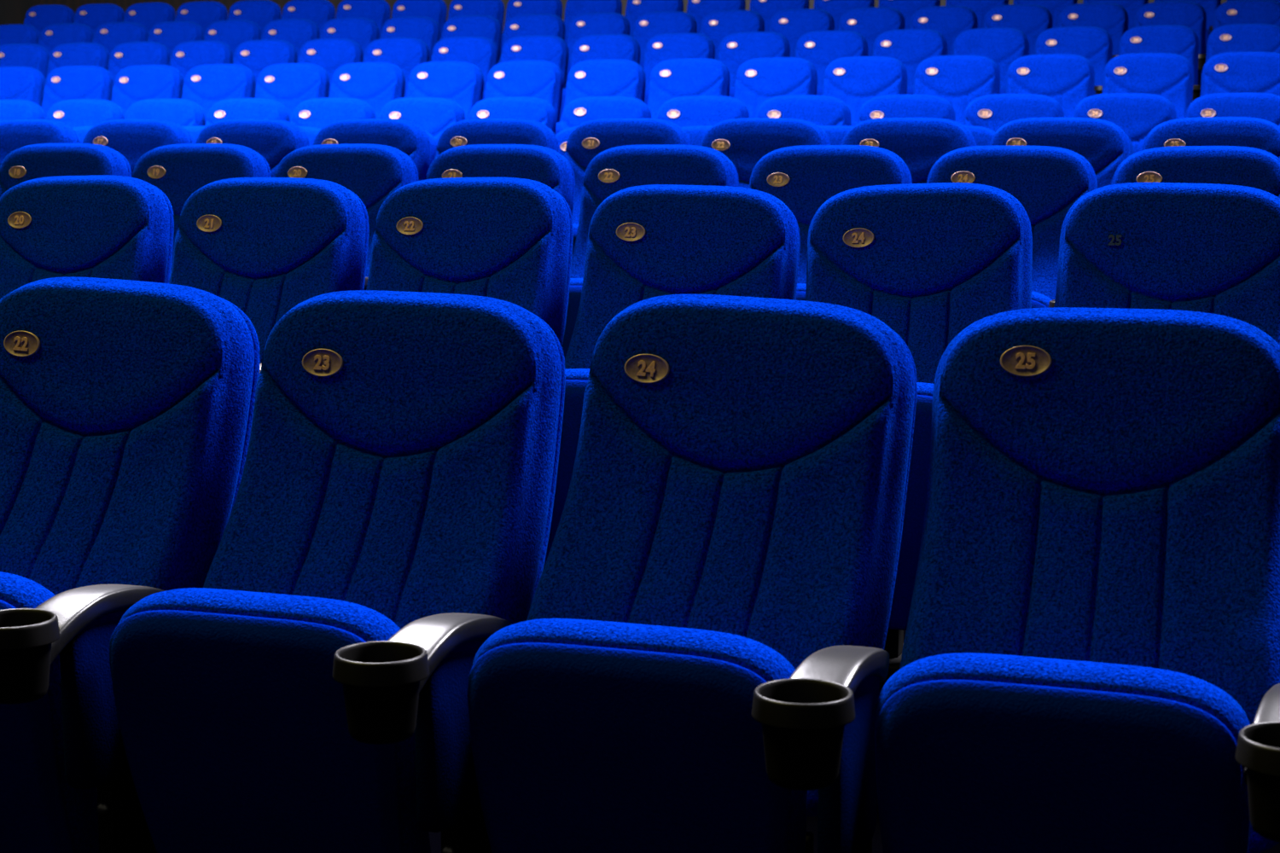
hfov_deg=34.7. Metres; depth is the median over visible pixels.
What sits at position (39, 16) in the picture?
seat
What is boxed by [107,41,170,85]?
seat
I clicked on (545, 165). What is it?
seat
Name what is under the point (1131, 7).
seat
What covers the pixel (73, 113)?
seat
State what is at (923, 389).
seat cushion
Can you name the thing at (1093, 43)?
seat
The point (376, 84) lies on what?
seat
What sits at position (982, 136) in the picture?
seat
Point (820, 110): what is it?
seat
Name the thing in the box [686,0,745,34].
seat
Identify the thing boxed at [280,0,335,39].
seat
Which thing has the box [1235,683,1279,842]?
armrest
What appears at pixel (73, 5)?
wall
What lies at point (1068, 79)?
seat
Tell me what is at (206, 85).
seat
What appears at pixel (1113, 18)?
seat
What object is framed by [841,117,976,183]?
seat
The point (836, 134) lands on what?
seat
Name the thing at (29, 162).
seat
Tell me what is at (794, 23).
seat
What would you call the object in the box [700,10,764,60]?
seat
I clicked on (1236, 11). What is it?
seat
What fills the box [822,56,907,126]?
seat
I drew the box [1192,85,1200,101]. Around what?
armrest
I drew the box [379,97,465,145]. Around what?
seat
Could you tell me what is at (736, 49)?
seat
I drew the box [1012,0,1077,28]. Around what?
seat
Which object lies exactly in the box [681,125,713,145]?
seat
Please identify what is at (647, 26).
seat
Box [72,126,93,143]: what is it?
seat
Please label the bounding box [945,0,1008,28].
seat
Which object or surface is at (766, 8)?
seat
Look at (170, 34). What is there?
seat
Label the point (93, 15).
seat
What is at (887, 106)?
seat
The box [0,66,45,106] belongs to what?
seat
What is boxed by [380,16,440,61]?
seat
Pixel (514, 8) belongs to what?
seat
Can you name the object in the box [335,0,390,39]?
seat
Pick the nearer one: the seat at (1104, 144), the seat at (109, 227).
the seat at (109, 227)
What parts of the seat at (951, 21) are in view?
number plate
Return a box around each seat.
[0,23,40,46]
[0,43,50,80]
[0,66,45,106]
[0,99,45,121]
[0,119,80,166]
[0,143,131,197]
[0,175,174,299]
[0,277,260,852]
[23,5,74,38]
[38,23,93,54]
[40,65,113,119]
[45,42,109,83]
[46,98,124,127]
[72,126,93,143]
[73,3,124,33]
[82,119,192,177]
[92,22,148,59]
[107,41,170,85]
[109,290,565,852]
[110,64,183,117]
[123,2,175,35]
[124,98,205,126]
[132,143,271,277]
[147,21,203,58]
[168,177,369,363]
[169,40,232,84]
[174,0,227,37]
[181,64,255,122]
[182,126,205,143]
[195,118,309,177]
[203,19,261,59]
[205,98,290,126]
[227,0,281,40]
[232,39,297,98]
[255,63,329,122]
[261,18,319,63]
[274,143,418,277]
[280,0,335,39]
[290,97,375,129]
[297,38,363,98]
[298,126,320,145]
[313,118,430,180]
[320,17,378,62]
[329,62,405,118]
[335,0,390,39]
[363,37,429,97]
[366,177,573,347]
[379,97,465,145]
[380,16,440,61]
[391,0,447,37]
[407,61,483,119]
[424,130,436,164]
[425,144,575,215]
[430,36,498,91]
[435,118,558,157]
[440,0,504,40]
[441,15,502,61]
[467,294,917,852]
[468,96,556,134]
[482,34,569,99]
[484,60,563,122]
[498,13,564,63]
[499,0,562,59]
[544,184,800,565]
[555,58,645,135]
[556,126,576,156]
[558,34,640,122]
[560,96,651,131]
[562,145,738,358]
[564,0,622,43]
[564,118,691,255]
[565,12,629,87]
[624,0,683,37]
[633,11,697,69]
[643,33,715,105]
[647,58,730,118]
[657,95,749,127]
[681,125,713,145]
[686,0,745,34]
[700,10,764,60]
[701,117,831,188]
[718,31,790,98]
[734,57,817,117]
[749,0,809,31]
[749,145,912,301]
[756,94,851,126]
[768,8,834,57]
[795,30,867,95]
[805,182,1032,675]
[813,0,874,30]
[818,125,853,145]
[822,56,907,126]
[838,6,905,56]
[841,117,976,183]
[857,94,955,123]
[872,29,947,94]
[874,307,1279,852]
[878,0,940,29]
[909,5,977,55]
[913,55,1000,124]
[926,145,1097,308]
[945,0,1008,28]
[953,28,1029,93]
[963,93,1064,132]
[964,125,994,145]
[983,4,1053,55]
[989,117,1130,188]
[1005,53,1094,117]
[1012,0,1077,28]
[1035,26,1112,94]
[1054,182,1279,345]
[1058,2,1128,55]
[1073,93,1176,153]
[1082,0,1148,29]
[1102,52,1193,118]
[1111,145,1279,197]
[1118,24,1198,85]
[1126,134,1134,155]
[1134,1,1206,85]
[1141,116,1279,159]
[1154,0,1221,53]
[1185,92,1279,127]
[1200,52,1279,96]
[1205,23,1279,62]
[1212,0,1279,30]
[1226,0,1279,3]
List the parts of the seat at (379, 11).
number plate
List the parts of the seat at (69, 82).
number plate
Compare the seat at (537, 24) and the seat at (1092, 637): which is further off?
the seat at (537, 24)
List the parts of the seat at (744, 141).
number plate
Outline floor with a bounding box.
[96,564,1279,852]
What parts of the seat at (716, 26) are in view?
number plate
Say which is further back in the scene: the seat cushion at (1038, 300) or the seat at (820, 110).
the seat at (820, 110)
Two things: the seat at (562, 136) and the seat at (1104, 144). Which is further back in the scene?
the seat at (562, 136)
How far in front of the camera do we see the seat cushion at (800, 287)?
5.92 m
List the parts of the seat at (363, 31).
number plate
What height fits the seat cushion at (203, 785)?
0.550 m
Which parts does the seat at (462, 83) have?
number plate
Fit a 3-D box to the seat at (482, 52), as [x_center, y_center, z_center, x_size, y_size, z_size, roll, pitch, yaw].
[-1.382,-2.356,15.103,0.541,1.041,0.644,3,9,19]
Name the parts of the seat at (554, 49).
number plate, backrest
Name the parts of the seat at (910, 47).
number plate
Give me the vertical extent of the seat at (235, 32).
1.041 m
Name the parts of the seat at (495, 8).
number plate, backrest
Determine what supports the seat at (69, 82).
on the floor
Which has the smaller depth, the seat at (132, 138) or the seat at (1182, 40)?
the seat at (132, 138)
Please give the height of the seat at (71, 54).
1.041 m
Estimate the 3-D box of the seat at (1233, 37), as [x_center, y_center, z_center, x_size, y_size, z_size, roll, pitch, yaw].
[3.901,-2.091,13.276,0.541,1.041,0.643,3,9,19]
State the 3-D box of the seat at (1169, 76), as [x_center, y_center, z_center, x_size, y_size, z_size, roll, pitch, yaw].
[2.876,-1.626,11.770,0.541,1.041,0.643,3,9,19]
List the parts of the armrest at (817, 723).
panel, leg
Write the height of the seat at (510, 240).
1.047 m
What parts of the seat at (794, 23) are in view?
number plate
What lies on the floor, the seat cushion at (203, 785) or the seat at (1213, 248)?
the seat at (1213, 248)
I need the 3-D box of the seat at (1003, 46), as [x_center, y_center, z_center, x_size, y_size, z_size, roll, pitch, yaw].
[2.316,-2.171,13.825,0.540,1.041,0.644,3,9,19]
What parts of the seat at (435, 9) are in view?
number plate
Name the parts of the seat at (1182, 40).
number plate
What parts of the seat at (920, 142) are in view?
number plate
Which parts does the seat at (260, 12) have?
number plate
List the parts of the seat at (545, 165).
number plate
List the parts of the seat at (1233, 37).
number plate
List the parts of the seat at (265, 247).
number plate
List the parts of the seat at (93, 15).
number plate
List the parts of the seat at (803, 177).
number plate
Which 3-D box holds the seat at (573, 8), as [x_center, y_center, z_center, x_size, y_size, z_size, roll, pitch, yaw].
[-0.486,-3.249,17.759,0.540,1.041,0.642,3,9,19]
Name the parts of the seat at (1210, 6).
backrest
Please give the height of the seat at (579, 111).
1.041 m
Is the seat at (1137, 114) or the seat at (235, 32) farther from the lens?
the seat at (235, 32)
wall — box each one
[0,0,40,25]
[40,0,1226,34]
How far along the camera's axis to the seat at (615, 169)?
6.51 m
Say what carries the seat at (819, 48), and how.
on the floor
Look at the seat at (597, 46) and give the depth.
14.84 m
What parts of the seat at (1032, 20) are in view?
number plate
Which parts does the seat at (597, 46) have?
number plate, backrest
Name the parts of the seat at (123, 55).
number plate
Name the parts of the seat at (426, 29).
number plate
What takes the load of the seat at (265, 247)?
on the floor
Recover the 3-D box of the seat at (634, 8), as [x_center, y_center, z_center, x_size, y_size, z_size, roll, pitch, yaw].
[0.039,-3.223,17.577,0.545,1.041,0.647,3,9,19]
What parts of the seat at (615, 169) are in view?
number plate, backrest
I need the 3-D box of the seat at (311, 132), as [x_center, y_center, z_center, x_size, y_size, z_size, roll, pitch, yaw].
[-1.862,-0.966,10.170,0.542,1.042,0.644,3,9,19]
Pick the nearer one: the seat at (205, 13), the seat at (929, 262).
the seat at (929, 262)
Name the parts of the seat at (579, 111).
number plate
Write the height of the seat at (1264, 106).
1.042 m
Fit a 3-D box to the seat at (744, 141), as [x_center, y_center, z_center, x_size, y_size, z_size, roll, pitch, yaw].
[0.399,-0.639,7.727,0.540,1.041,0.642,3,9,19]
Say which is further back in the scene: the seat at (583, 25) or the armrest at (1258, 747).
the seat at (583, 25)
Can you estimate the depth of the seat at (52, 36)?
18.11 m
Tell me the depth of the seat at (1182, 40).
13.55 m
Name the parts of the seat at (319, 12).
number plate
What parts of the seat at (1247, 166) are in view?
number plate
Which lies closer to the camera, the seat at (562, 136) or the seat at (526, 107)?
the seat at (562, 136)
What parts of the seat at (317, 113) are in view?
number plate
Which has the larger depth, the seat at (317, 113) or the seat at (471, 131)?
the seat at (317, 113)
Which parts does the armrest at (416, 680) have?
panel, leg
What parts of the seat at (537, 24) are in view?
number plate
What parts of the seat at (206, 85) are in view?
number plate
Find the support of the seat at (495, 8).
on the floor
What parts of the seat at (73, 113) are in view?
number plate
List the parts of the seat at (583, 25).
number plate, backrest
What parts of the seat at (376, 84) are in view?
number plate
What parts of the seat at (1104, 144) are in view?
number plate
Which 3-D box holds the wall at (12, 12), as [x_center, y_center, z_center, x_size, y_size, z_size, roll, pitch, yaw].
[-10.866,-2.880,12.889,0.200,5.200,23.700,3,9,19]
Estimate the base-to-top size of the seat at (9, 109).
1.042 m
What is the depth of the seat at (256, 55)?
15.75 m
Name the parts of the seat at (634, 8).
number plate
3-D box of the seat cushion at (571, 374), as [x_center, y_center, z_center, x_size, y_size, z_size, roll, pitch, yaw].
[-0.022,0.141,4.539,0.464,0.550,0.214,3,9,19]
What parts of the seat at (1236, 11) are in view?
number plate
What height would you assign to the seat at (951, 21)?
1.041 m
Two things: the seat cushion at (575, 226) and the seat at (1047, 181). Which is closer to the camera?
the seat at (1047, 181)
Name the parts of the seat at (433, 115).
number plate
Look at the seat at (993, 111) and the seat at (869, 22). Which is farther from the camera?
the seat at (869, 22)
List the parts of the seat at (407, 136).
number plate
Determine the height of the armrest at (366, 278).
0.632 m
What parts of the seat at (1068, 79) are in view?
number plate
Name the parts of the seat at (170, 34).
number plate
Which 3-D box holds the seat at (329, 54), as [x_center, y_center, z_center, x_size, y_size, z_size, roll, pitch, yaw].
[-2.444,-2.410,15.469,0.541,1.042,0.643,3,9,19]
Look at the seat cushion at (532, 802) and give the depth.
2.70 m
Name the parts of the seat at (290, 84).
number plate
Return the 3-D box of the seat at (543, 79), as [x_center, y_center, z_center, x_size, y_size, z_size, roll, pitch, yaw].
[-0.824,-1.811,13.049,0.541,1.042,0.644,3,9,19]
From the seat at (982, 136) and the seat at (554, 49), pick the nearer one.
the seat at (982, 136)
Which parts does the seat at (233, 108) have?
number plate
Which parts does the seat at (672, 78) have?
number plate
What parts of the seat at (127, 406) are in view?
number plate, backrest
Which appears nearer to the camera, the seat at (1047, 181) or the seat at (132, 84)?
the seat at (1047, 181)
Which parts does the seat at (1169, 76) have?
number plate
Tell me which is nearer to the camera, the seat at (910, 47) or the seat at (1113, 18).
the seat at (910, 47)
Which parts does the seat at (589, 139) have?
number plate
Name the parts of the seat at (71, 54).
number plate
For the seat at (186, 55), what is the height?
1.041 m
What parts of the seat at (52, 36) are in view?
number plate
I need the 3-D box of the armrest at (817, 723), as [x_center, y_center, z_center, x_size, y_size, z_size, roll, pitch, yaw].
[0.253,0.605,2.660,0.124,0.632,0.474,3,9,19]
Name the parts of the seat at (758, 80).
number plate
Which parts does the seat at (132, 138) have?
number plate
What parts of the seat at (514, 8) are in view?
number plate, backrest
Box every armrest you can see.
[0,584,166,852]
[332,612,511,852]
[363,277,368,290]
[751,645,889,852]
[1048,299,1055,308]
[1093,85,1102,94]
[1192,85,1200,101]
[1198,53,1206,85]
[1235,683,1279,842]
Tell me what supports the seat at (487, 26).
on the floor
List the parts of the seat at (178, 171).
number plate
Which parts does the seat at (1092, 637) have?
number plate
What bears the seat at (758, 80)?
on the floor
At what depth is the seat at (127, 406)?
3.37 m
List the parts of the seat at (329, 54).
number plate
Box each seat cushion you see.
[0,571,98,852]
[118,587,430,852]
[471,618,807,852]
[564,368,589,380]
[570,278,583,285]
[572,224,578,230]
[796,283,806,291]
[874,652,1250,852]
[916,382,934,396]
[1031,291,1052,308]
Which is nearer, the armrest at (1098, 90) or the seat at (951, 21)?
the armrest at (1098, 90)
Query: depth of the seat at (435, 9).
18.39 m
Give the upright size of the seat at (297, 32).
1.041 m
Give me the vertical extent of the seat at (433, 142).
1.041 m
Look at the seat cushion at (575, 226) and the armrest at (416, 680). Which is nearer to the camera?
the armrest at (416, 680)
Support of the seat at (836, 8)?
on the floor
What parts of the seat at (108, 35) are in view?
number plate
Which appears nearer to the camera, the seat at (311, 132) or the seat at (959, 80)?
the seat at (311, 132)
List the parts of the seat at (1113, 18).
number plate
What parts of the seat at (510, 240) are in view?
number plate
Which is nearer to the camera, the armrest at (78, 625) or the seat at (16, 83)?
the armrest at (78, 625)
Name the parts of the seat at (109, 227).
number plate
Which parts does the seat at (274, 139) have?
number plate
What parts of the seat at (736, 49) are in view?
number plate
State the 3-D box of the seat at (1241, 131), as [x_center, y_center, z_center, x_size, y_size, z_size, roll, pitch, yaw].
[1.985,-0.559,7.179,0.540,1.042,0.642,3,9,19]
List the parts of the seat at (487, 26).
number plate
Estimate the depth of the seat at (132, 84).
14.06 m
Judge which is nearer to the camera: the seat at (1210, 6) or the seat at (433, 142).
the seat at (433, 142)
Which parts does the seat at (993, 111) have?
number plate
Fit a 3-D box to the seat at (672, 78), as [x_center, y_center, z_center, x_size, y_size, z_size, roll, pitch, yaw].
[0.238,-1.758,12.681,0.545,1.042,0.647,3,9,19]
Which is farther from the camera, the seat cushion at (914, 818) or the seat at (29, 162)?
the seat at (29, 162)
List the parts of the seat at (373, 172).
number plate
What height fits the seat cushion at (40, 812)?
0.550 m
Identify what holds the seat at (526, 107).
on the floor
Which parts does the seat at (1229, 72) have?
number plate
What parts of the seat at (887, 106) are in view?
number plate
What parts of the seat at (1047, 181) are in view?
number plate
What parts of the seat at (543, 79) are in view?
number plate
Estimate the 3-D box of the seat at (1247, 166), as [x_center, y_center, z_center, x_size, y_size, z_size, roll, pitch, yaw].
[1.573,-0.273,5.848,0.544,1.042,0.646,3,9,19]
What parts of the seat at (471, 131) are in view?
number plate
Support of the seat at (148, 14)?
on the floor
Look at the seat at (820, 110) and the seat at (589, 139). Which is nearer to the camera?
the seat at (589, 139)
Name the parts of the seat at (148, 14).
number plate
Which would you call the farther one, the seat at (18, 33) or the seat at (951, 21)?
the seat at (18, 33)
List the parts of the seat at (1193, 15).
number plate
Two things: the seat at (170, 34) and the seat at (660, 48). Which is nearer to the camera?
the seat at (660, 48)
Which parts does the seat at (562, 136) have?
number plate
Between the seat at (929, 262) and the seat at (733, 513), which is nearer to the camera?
the seat at (733, 513)
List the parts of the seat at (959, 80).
number plate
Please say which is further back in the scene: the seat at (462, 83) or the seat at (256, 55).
the seat at (256, 55)
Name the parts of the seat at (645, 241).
number plate, backrest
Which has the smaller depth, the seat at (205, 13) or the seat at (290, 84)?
the seat at (290, 84)
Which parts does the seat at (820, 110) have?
number plate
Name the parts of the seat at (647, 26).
number plate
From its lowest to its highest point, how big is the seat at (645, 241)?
1.033 m
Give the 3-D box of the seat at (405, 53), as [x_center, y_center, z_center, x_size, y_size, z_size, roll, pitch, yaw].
[-1.914,-2.383,15.287,0.540,1.041,0.643,3,9,19]
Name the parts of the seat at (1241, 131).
number plate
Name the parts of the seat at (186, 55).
number plate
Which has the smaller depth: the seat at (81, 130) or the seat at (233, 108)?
the seat at (81, 130)
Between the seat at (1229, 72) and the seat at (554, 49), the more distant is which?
the seat at (554, 49)
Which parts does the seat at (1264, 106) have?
number plate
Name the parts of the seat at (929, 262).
number plate, backrest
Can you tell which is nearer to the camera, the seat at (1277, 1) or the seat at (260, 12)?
the seat at (1277, 1)
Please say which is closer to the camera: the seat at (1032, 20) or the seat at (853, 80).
the seat at (853, 80)
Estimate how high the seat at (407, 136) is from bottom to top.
1.042 m
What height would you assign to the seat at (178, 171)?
1.042 m
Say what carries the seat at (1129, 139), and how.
on the floor
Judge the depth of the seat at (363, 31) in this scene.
17.18 m
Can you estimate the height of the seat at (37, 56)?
1.041 m
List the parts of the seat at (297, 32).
number plate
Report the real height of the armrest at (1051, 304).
0.632 m
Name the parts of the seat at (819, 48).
number plate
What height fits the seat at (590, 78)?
1.041 m
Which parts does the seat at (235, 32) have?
number plate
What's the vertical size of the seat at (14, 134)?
1.042 m
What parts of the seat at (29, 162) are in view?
number plate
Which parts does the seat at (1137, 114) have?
number plate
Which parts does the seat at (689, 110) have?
number plate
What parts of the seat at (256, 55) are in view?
number plate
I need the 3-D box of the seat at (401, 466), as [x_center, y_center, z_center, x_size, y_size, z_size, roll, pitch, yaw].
[-0.457,0.330,3.145,0.541,1.037,0.642,3,9,19]
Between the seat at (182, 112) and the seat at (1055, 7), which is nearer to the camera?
the seat at (182, 112)
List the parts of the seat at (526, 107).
number plate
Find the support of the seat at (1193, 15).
on the floor
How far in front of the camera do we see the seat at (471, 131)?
8.20 m
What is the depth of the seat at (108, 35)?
17.93 m
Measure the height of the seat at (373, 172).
1.042 m
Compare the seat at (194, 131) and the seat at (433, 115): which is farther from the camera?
the seat at (433, 115)
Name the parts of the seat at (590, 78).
number plate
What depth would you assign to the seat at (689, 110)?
11.06 m
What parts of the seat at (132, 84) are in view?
number plate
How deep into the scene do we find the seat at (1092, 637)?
2.80 m
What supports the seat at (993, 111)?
on the floor
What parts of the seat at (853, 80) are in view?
number plate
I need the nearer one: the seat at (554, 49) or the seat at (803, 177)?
the seat at (803, 177)
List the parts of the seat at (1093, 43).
number plate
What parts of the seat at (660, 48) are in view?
number plate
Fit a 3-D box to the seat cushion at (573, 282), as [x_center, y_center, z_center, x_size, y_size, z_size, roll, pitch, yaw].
[-0.078,-0.180,6.248,0.464,0.550,0.214,3,9,19]
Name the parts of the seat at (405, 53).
number plate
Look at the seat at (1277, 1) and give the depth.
16.00 m
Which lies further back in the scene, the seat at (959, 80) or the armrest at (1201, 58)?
the armrest at (1201, 58)
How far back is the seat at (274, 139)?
8.54 m
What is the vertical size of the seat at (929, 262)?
1.043 m
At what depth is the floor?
3.79 m
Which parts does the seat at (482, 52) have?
number plate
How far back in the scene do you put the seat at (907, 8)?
16.93 m
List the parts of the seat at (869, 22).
number plate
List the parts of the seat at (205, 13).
number plate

